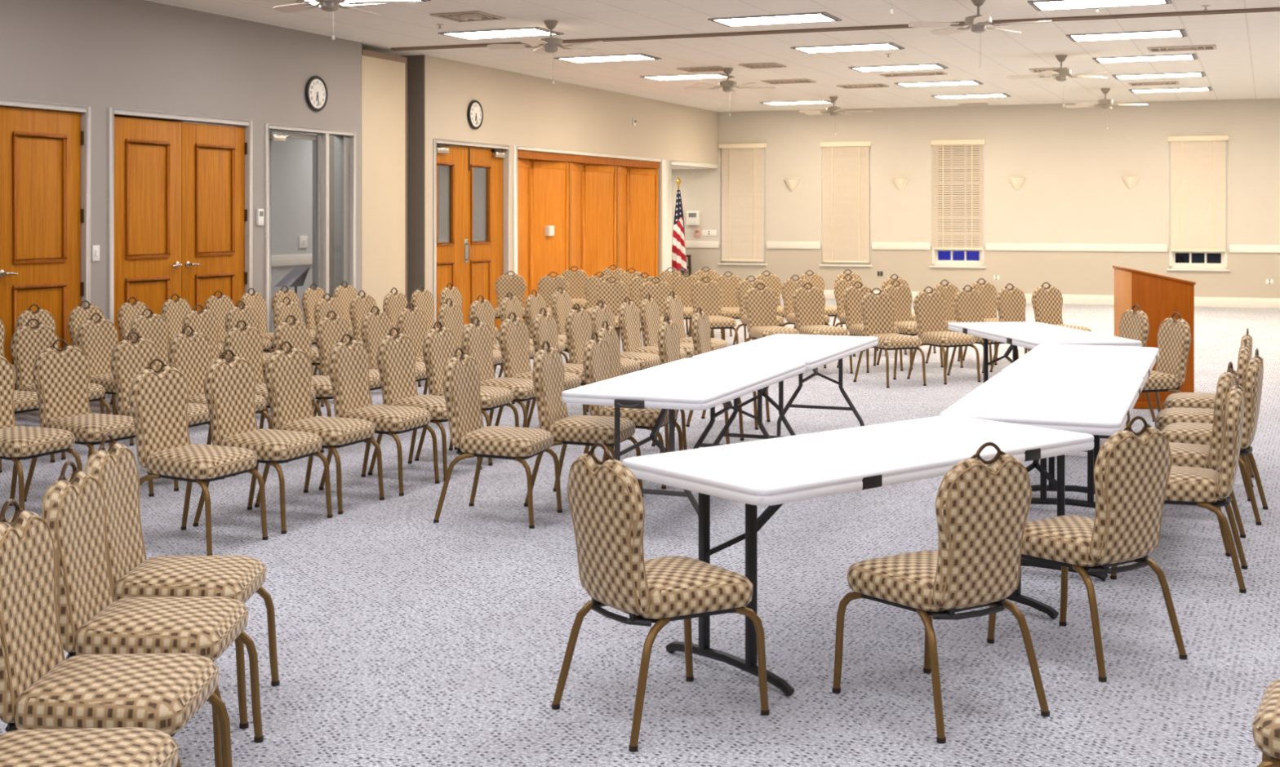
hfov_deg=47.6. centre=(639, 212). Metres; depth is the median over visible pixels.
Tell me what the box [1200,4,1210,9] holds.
sprinkler head
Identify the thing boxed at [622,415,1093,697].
folding table
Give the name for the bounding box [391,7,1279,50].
ceiling track
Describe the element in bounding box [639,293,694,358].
banquet chair
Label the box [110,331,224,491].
banquet chair
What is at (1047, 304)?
banquet chair
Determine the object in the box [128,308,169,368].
banquet chair
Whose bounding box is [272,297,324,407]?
banquet chair
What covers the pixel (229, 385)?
banquet chair
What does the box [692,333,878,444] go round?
folding table
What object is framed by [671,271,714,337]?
banquet chair
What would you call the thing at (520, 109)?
wall
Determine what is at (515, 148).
trim
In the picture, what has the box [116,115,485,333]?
wall
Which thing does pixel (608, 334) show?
banquet chair
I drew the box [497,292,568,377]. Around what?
banquet chair
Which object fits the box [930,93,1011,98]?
recessed light
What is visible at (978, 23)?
ceiling fan
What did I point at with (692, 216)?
wall box
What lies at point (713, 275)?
banquet chair
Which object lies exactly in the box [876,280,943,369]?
banquet chair
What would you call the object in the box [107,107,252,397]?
door
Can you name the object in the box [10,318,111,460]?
banquet chair
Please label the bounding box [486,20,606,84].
ceiling fan
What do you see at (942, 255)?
window pane
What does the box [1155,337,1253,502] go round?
banquet chair
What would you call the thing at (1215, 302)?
baseboard
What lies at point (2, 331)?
banquet chair
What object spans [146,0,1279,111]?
ceiling
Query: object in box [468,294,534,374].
banquet chair
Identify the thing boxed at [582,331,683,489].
banquet chair
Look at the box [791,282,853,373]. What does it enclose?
banquet chair
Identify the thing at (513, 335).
banquet chair
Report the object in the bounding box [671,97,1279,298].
wall
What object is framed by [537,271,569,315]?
banquet chair
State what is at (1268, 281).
wall outlet
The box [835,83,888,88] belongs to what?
ceiling vent
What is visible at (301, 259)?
trim
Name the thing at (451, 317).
banquet chair
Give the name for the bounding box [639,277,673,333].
banquet chair
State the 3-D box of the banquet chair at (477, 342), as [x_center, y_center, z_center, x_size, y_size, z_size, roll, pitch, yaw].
[-0.943,1.194,10.204,0.565,0.912,0.487,0,0,22]
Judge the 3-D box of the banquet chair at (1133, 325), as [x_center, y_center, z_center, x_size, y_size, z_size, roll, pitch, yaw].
[3.747,1.194,11.613,0.565,0.912,0.487,0,0,-11]
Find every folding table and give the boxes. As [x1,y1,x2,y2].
[561,357,805,517]
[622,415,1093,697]
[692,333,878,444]
[940,372,1143,582]
[947,321,1142,439]
[1000,343,1159,494]
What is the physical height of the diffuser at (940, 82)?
0.008 m
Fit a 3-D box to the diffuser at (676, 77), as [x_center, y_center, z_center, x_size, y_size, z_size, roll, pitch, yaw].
[0.680,-1.948,20.855,1.120,0.008,0.550,0,0,23]
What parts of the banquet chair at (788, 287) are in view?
backrest, seat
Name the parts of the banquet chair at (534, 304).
handle, backrest, seat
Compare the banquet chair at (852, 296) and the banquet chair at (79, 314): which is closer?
the banquet chair at (79, 314)
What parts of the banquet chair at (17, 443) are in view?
backrest, leg, leg, seat frame, seat, leg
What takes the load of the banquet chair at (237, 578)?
on the floor
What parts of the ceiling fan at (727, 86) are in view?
blade, blade, motor, blade, blade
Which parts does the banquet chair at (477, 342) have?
handle, backrest, leg, seat, leg, seat frame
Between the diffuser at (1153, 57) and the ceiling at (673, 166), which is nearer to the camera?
the diffuser at (1153, 57)
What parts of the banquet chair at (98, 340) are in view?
handle, backrest, seat, seat frame, leg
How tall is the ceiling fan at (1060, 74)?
0.650 m
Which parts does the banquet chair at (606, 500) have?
leg, handle, backrest, leg, seat frame, leg, seat, leg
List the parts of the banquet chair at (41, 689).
handle, backrest, seat frame, seat, leg, leg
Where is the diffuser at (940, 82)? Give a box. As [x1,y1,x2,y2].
[900,80,977,86]
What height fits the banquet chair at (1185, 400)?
0.912 m
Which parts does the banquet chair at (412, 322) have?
handle, backrest, leg, seat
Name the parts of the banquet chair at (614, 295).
handle, backrest, seat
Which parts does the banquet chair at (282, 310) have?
handle, backrest, seat, leg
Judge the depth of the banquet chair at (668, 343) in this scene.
10.36 m
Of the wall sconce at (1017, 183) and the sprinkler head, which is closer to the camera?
the sprinkler head
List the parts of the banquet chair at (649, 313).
backrest, seat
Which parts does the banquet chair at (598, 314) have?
handle, backrest, seat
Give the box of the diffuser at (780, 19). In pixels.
[715,13,833,26]
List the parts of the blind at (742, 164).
rail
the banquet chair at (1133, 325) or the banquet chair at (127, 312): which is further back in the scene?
the banquet chair at (127, 312)
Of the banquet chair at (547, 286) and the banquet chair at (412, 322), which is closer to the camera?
the banquet chair at (412, 322)
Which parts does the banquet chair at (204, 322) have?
handle, backrest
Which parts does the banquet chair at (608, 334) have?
handle, backrest, leg, leg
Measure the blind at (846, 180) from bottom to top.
2.280 m
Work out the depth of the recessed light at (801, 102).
25.68 m
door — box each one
[0,97,90,390]
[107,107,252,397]
[264,123,355,352]
[432,138,510,331]
[517,149,658,320]
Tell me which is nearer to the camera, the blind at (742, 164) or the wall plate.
the wall plate
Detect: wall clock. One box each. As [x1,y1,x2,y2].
[305,75,328,111]
[467,99,483,128]
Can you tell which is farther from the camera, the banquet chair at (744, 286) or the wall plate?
the wall plate
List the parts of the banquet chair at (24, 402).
leg, seat, seat frame, leg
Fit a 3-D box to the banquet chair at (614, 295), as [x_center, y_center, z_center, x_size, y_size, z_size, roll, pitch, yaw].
[-0.270,1.194,16.395,0.487,0.912,0.565,0,0,-13]
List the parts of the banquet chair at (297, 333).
handle, backrest, seat, seat frame, leg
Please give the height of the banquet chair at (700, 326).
0.912 m
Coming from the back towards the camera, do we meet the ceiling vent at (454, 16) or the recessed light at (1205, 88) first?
the recessed light at (1205, 88)
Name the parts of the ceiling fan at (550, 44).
blade, blade, blade, motor, blade, blade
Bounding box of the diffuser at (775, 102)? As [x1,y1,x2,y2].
[765,101,828,104]
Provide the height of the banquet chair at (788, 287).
0.912 m
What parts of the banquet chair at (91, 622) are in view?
handle, backrest, seat frame, seat, leg, leg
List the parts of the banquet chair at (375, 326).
handle, backrest, seat, seat frame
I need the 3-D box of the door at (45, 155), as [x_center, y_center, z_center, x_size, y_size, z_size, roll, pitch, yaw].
[-5.060,0.361,12.224,0.140,2.578,1.090,0,0,22]
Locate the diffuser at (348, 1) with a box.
[305,0,420,5]
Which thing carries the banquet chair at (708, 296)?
on the floor
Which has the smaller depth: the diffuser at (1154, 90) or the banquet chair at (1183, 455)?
the banquet chair at (1183, 455)
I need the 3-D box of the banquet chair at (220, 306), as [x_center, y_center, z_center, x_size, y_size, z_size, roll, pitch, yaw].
[-3.756,1.194,13.577,0.565,0.912,0.487,0,0,25]
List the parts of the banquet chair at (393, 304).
handle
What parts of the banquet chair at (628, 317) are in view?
backrest, seat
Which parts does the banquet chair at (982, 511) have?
leg, seat, leg, leg, seat frame, backrest, handle, leg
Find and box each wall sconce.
[784,179,799,191]
[892,178,908,191]
[1008,177,1026,190]
[1121,177,1139,189]
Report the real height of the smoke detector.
0.085 m
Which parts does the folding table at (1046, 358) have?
leg, leg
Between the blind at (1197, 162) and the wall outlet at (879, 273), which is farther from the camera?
the wall outlet at (879, 273)
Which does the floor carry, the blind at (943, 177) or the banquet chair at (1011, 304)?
the banquet chair at (1011, 304)
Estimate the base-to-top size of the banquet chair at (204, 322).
0.912 m
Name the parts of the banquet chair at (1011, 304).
leg, handle, backrest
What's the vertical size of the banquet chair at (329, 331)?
0.912 m
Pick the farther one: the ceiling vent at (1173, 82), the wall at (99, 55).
the ceiling vent at (1173, 82)
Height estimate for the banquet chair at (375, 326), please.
0.912 m
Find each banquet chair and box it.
[0,319,16,386]
[0,347,54,472]
[0,355,82,511]
[0,498,232,766]
[0,727,178,766]
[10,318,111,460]
[15,304,104,413]
[24,338,154,502]
[41,460,263,766]
[67,300,115,414]
[75,312,133,445]
[84,433,279,729]
[110,297,168,404]
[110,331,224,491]
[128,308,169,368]
[128,358,267,555]
[160,293,224,356]
[167,325,272,476]
[182,304,268,418]
[192,349,332,534]
[204,290,272,353]
[222,320,324,462]
[225,300,271,372]
[239,288,274,377]
[254,341,384,514]
[271,285,316,373]
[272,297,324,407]
[272,315,366,451]
[302,283,353,338]
[313,293,363,375]
[313,310,381,438]
[319,333,439,496]
[333,280,357,326]
[349,290,421,386]
[360,306,426,382]
[368,327,481,480]
[382,287,408,336]
[396,302,459,395]
[410,284,438,332]
[414,320,519,466]
[433,347,562,528]
[437,297,515,404]
[439,282,503,370]
[453,316,535,449]
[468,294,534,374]
[493,271,528,327]
[494,311,586,427]
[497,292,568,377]
[524,288,568,353]
[524,340,644,506]
[527,307,586,427]
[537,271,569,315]
[551,286,572,363]
[551,442,768,752]
[561,266,588,309]
[564,303,639,412]
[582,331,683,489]
[583,271,619,341]
[590,299,660,370]
[590,320,687,452]
[595,276,629,328]
[599,264,624,280]
[614,267,645,332]
[617,296,686,364]
[628,272,658,313]
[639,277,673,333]
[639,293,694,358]
[651,315,744,446]
[657,267,691,337]
[663,290,727,351]
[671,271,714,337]
[685,306,770,430]
[688,266,732,337]
[688,276,738,344]
[711,271,746,341]
[733,275,784,345]
[743,283,803,374]
[748,271,795,341]
[781,275,830,326]
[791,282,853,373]
[793,270,842,328]
[831,442,1049,744]
[832,269,862,334]
[833,275,885,356]
[836,281,902,373]
[853,288,926,388]
[876,274,936,355]
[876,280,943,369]
[906,286,980,384]
[925,279,992,368]
[946,284,1018,375]
[962,278,1025,365]
[986,416,1186,682]
[989,283,1030,372]
[1030,282,1091,350]
[1110,376,1247,593]
[1119,304,1155,422]
[1125,311,1191,426]
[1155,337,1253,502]
[1160,348,1268,525]
[1164,328,1253,478]
[1168,361,1245,556]
[1252,679,1279,766]
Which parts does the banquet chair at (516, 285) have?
seat, backrest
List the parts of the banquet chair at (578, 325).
handle, backrest, seat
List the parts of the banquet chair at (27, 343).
handle, backrest, seat, leg, seat frame, leg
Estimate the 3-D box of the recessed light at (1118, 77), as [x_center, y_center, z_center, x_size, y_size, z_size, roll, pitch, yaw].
[7.390,-1.944,20.671,1.220,0.020,0.610,0,0,23]
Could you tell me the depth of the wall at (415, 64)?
18.03 m
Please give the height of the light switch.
0.140 m
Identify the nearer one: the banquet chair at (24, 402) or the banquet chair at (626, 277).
the banquet chair at (24, 402)
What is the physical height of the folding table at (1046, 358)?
0.739 m
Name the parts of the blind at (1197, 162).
rail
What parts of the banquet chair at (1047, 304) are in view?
handle, backrest, seat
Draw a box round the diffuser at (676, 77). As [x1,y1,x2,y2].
[645,74,727,79]
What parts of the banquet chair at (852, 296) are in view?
backrest, handle, leg, seat, leg, leg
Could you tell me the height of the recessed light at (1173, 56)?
0.020 m
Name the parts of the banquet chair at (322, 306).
leg, handle, backrest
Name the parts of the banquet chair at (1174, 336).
leg, leg, seat, seat frame, backrest, leg, handle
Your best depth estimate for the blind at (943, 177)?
26.70 m
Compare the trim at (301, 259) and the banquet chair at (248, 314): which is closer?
the banquet chair at (248, 314)
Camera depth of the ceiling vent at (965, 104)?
26.01 m
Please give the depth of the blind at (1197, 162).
25.28 m
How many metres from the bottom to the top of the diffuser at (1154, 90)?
0.008 m
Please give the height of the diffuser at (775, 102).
0.008 m
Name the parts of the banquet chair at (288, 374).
leg, handle, backrest, leg, seat, leg, seat frame, leg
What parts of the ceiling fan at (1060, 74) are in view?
blade, blade, blade, motor, blade, blade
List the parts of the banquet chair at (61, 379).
leg, handle, backrest, leg, leg, seat, seat frame, leg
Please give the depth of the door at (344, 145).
16.02 m
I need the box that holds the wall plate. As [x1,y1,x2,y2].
[298,235,307,248]
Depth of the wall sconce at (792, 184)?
27.70 m
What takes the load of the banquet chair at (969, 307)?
on the floor
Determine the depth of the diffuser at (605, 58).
18.33 m
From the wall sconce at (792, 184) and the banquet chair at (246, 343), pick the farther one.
the wall sconce at (792, 184)
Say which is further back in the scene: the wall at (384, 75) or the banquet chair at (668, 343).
the wall at (384, 75)
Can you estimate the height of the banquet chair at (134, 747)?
0.912 m
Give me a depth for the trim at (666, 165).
25.70 m
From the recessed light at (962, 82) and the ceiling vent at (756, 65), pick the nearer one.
the ceiling vent at (756, 65)
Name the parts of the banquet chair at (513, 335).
leg, handle, backrest, leg, seat, leg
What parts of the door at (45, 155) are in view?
lever handle, panel molding, panel molding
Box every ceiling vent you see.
[429,10,506,22]
[676,66,724,72]
[738,62,786,68]
[760,78,816,84]
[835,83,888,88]
[879,71,947,76]
[957,102,988,105]
[1028,66,1069,72]
[1128,80,1178,85]
[1146,44,1216,52]
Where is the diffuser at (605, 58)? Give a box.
[562,54,652,62]
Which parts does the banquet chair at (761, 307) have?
leg, handle, backrest, seat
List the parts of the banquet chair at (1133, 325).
backrest, handle, leg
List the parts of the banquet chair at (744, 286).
leg, backrest, handle, seat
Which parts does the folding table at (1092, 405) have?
leg, leg, leg, carry handle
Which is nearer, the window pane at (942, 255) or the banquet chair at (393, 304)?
the banquet chair at (393, 304)
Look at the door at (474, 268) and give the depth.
19.21 m
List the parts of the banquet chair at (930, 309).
leg, handle, backrest, leg, leg, seat, seat frame, leg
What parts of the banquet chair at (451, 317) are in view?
handle, backrest, seat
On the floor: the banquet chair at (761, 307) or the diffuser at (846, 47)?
the banquet chair at (761, 307)
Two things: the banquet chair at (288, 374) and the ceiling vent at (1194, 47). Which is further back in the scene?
the ceiling vent at (1194, 47)
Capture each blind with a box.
[718,142,766,262]
[820,141,871,262]
[929,139,985,249]
[1168,135,1228,252]
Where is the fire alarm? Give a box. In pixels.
[694,229,700,236]
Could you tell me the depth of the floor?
5.73 m
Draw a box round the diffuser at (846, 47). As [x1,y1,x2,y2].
[797,44,897,52]
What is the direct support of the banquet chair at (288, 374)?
on the floor
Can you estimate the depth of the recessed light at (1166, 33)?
15.96 m
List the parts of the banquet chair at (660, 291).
handle, backrest, seat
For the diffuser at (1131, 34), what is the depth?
15.96 m
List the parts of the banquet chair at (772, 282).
handle, backrest, seat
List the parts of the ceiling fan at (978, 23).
blade, blade, motor, blade, blade, blade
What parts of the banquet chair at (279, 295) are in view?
handle, backrest, seat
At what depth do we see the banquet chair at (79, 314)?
12.04 m
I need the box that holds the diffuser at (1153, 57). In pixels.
[1097,54,1192,62]
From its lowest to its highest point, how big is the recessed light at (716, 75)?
0.020 m
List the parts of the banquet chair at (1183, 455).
seat, backrest, leg, handle, leg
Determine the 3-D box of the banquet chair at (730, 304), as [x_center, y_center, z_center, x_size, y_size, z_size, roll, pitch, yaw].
[1.151,1.194,17.900,0.487,0.912,0.565,0,0,-11]
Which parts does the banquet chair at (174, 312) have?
handle, backrest, seat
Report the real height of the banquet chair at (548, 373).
0.912 m
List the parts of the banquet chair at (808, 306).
handle, backrest, seat, leg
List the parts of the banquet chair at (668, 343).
handle, backrest, leg, leg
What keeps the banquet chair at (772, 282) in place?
on the floor
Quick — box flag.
[671,177,686,271]
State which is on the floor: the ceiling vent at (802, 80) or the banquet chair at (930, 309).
the banquet chair at (930, 309)
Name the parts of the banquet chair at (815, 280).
backrest, seat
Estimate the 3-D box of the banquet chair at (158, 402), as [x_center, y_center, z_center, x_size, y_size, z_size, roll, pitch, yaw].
[-2.217,1.194,7.227,0.565,0.912,0.487,0,0,24]
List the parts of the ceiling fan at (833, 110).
blade, blade, motor, blade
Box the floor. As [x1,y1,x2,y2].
[0,297,1279,766]
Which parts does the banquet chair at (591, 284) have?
seat, backrest, handle, leg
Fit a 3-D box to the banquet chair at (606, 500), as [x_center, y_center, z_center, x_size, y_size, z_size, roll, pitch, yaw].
[0.071,1.194,4.786,0.565,0.912,0.487,0,0,-34]
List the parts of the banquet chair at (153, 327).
handle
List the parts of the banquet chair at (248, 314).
handle, backrest, seat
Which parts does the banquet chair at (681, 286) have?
backrest, handle, seat, leg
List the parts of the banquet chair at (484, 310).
handle, backrest, seat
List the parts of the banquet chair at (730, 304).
handle, backrest, seat, leg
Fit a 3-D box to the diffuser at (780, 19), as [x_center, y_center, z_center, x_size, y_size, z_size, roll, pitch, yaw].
[1.363,-1.948,14.662,1.120,0.008,0.550,0,0,23]
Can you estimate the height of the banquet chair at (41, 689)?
0.912 m
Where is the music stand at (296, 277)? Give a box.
[275,266,309,293]
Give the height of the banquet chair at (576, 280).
0.912 m
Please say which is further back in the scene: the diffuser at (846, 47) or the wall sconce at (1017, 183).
the wall sconce at (1017, 183)
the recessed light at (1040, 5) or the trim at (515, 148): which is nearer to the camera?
the recessed light at (1040, 5)
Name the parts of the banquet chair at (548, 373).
leg, handle, backrest, leg, seat, seat frame, leg, leg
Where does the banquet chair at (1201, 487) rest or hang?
on the floor
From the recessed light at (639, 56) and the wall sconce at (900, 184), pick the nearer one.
the recessed light at (639, 56)
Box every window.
[717,147,767,265]
[819,146,872,266]
[928,144,986,268]
[1166,140,1230,271]
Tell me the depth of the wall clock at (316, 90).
15.82 m
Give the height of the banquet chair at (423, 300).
0.912 m
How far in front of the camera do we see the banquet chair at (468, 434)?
7.76 m
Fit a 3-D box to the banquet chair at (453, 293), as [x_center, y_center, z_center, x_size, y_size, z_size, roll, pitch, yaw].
[-1.772,1.194,15.088,0.565,0.912,0.487,0,0,24]
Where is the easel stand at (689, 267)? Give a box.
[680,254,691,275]
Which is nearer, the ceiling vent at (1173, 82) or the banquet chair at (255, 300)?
the banquet chair at (255, 300)
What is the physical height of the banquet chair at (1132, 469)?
0.912 m
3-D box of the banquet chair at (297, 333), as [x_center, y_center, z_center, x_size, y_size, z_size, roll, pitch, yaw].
[-2.291,1.194,10.326,0.565,0.912,0.487,0,0,25]
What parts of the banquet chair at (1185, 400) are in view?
seat, backrest, leg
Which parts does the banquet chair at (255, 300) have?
handle, backrest, seat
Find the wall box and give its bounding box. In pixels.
[686,210,699,225]
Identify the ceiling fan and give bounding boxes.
[253,0,414,40]
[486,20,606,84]
[683,67,775,115]
[798,96,872,134]
[908,0,1052,68]
[1006,54,1107,106]
[1065,88,1147,129]
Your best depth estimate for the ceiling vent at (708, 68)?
19.67 m
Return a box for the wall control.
[256,208,263,225]
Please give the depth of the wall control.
14.90 m
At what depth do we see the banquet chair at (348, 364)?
8.70 m
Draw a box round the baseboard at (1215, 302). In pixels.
[780,289,1279,308]
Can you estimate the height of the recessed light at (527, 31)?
0.020 m
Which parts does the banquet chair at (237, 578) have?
handle, backrest, seat, leg, leg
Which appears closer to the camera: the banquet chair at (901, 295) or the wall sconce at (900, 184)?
the banquet chair at (901, 295)
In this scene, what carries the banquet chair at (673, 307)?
on the floor
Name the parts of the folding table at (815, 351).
leg, leg, leg, leg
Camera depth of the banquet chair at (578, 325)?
11.66 m
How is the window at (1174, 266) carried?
in the wall at (1073, 189)
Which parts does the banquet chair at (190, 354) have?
handle, backrest, leg, seat, leg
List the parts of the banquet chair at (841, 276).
leg, backrest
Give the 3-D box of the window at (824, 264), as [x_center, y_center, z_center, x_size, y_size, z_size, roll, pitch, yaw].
[3.916,-0.140,27.488,1.010,2.320,0.230,0,0,20]
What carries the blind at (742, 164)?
attached to the window at (734, 263)
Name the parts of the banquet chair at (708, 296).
handle, backrest, seat frame, seat, leg, leg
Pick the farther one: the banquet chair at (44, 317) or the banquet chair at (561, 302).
the banquet chair at (561, 302)
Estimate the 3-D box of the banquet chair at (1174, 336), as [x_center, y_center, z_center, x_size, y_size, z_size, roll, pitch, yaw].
[3.726,1.194,10.684,0.565,0.912,0.487,0,0,-11]
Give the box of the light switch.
[92,244,99,261]
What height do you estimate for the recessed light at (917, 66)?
0.020 m
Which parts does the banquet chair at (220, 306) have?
handle, backrest, seat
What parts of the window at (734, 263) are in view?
sill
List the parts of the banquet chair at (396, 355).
leg, handle, backrest, leg, seat, seat frame, leg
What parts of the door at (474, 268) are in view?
closer arm, panel molding, lite molding, push plate, pull handle, panel molding, lite molding, closer arm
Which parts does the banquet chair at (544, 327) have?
leg, handle, backrest, seat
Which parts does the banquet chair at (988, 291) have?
leg, handle, backrest, seat, leg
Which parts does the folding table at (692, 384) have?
leg, leg, leg, leg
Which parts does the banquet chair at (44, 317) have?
handle, backrest, leg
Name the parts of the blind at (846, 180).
rail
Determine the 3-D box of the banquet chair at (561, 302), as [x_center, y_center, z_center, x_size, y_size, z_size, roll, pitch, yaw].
[-0.571,1.194,14.319,0.565,0.912,0.487,0,0,23]
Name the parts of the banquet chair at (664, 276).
backrest, leg, leg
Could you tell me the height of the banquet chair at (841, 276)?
0.912 m
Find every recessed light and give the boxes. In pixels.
[305,0,431,8]
[438,26,564,39]
[553,53,662,62]
[640,72,734,80]
[707,11,841,26]
[760,99,835,105]
[790,42,904,53]
[848,62,948,71]
[893,80,983,87]
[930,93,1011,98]
[1027,0,1172,10]
[1066,28,1186,41]
[1092,53,1197,63]
[1111,71,1205,79]
[1128,86,1212,93]
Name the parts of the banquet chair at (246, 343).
handle, backrest, leg, seat, leg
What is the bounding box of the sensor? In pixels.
[632,118,636,125]
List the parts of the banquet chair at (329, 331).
leg, handle, backrest, seat, seat frame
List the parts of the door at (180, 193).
panel molding, panel molding, lever handle, lever handle, panel molding, panel molding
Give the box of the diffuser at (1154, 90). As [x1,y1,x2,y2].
[1133,88,1208,92]
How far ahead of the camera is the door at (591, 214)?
23.00 m
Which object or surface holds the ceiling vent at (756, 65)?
in the ceiling at (1245, 63)
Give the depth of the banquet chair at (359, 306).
13.64 m
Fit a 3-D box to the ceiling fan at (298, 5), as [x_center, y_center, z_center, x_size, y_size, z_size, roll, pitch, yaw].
[-2.329,-1.637,11.144,1.210,0.635,1.255,0,0,3]
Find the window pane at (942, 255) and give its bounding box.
[937,251,979,260]
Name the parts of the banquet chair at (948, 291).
leg, handle, backrest, seat, leg, leg, leg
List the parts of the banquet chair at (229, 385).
leg, handle, backrest, leg, seat, leg, seat frame, leg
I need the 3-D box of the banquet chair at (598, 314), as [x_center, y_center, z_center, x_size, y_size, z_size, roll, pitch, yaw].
[-0.116,1.194,12.128,0.565,0.912,0.487,0,0,26]
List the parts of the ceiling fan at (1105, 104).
blade, blade, motor, blade, blade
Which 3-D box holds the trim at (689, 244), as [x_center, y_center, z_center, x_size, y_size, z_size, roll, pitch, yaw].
[7.282,0.627,26.181,16.070,0.135,0.030,0,0,20]
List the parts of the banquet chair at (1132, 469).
leg, seat, leg, seat frame, leg, backrest, handle, leg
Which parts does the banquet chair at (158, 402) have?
leg, handle, backrest, leg, seat frame, seat, leg, leg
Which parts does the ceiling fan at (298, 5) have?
blade, blade, motor, pull chain, blade, blade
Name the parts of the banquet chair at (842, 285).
seat, backrest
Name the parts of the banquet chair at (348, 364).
leg, handle, backrest, leg, seat, leg, seat frame, leg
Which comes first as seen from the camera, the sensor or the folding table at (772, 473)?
the folding table at (772, 473)
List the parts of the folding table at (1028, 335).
carry handle, leg, carry handle, leg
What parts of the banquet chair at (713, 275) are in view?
backrest, handle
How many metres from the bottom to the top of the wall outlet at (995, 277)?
0.076 m
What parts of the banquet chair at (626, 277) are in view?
backrest, handle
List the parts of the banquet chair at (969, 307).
leg, handle, backrest, seat, seat frame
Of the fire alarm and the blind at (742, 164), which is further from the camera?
the fire alarm
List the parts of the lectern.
panel, panel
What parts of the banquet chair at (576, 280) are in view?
backrest, seat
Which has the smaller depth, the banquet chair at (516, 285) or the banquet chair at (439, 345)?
the banquet chair at (439, 345)
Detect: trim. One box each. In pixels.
[271,253,312,266]
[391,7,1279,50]
[512,145,661,275]
[661,159,718,273]
[671,240,1279,253]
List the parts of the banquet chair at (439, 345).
leg, handle, backrest, leg, seat, leg, seat frame, leg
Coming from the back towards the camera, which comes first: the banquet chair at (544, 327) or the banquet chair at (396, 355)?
the banquet chair at (544, 327)
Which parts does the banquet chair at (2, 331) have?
backrest, seat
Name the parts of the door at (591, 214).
fold panel, panel molding, fold panel, lock plate, panel molding, fold panel, panel molding, header rail, fold panel, panel molding, fold panel, panel molding, fold panel, panel molding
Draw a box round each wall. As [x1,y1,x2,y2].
[0,0,361,352]
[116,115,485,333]
[328,54,425,309]
[361,48,407,311]
[425,54,718,295]
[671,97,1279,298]
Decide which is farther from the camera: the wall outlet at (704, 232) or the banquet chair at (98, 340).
the wall outlet at (704, 232)
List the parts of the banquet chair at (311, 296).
handle, backrest, seat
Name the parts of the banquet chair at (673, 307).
backrest, seat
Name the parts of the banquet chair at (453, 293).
backrest, seat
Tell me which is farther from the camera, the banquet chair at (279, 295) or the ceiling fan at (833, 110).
the ceiling fan at (833, 110)
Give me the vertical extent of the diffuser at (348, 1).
0.008 m
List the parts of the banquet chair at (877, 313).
leg, handle, backrest, leg, seat frame, seat, leg, leg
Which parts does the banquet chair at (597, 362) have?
leg, handle, backrest, leg, seat, seat frame, leg, leg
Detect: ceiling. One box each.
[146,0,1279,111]
[671,165,707,168]
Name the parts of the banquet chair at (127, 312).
handle, backrest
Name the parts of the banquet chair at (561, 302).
backrest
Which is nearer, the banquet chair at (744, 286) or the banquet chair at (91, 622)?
the banquet chair at (91, 622)
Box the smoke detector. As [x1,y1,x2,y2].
[460,13,481,21]
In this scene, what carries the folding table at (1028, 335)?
on the floor
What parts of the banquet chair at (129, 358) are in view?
handle, backrest, seat, leg, seat frame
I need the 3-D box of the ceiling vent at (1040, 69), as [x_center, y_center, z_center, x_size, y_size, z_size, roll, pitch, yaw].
[5.590,-1.945,19.811,0.506,0.018,0.400,0,0,23]
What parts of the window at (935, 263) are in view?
sill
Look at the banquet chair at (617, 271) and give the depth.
20.35 m
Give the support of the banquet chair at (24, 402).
on the floor
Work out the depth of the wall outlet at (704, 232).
28.33 m
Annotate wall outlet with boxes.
[702,229,716,235]
[877,271,882,275]
[993,275,999,279]
[1266,279,1273,284]
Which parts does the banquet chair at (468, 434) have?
leg, handle, backrest, leg, seat frame, seat, leg, leg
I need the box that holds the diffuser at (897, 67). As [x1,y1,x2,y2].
[853,64,942,71]
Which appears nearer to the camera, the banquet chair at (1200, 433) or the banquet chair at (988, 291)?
the banquet chair at (1200, 433)
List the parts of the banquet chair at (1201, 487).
leg, seat, seat frame, leg, backrest, leg, handle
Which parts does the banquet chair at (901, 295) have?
leg, handle, backrest, seat, seat frame, leg, leg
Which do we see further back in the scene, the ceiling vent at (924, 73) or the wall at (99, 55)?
the ceiling vent at (924, 73)
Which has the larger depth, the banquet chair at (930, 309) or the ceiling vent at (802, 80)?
the ceiling vent at (802, 80)
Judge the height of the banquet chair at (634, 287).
0.912 m
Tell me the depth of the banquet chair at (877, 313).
14.08 m
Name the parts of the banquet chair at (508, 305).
leg, backrest, seat, leg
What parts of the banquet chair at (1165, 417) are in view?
seat, backrest, leg, handle, leg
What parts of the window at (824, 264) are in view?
sill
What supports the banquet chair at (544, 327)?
on the floor
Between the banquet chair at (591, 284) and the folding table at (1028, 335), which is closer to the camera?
the folding table at (1028, 335)
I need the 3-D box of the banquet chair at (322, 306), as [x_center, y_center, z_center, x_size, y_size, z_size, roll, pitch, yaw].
[-2.636,1.194,13.155,0.565,0.912,0.487,0,0,23]
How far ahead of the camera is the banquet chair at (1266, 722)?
3.44 m
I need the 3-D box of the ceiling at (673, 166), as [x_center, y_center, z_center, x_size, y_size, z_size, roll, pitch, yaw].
[0.049,-0.880,27.474,1.852,0.060,2.859,0,0,23]
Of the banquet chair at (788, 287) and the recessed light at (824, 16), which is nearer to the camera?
the recessed light at (824, 16)
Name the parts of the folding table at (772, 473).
leg, leg, carry handle, leg, carry handle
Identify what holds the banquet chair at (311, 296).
on the floor
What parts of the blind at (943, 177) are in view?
rail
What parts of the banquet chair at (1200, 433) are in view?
seat, seat frame, leg, backrest, leg, handle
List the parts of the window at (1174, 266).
sill, sash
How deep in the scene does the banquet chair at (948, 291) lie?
15.89 m
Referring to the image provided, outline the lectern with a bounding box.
[1112,265,1195,409]
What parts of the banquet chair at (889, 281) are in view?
backrest, seat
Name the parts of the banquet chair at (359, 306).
handle, backrest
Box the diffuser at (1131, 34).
[1071,31,1181,40]
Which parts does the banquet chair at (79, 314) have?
handle, backrest, leg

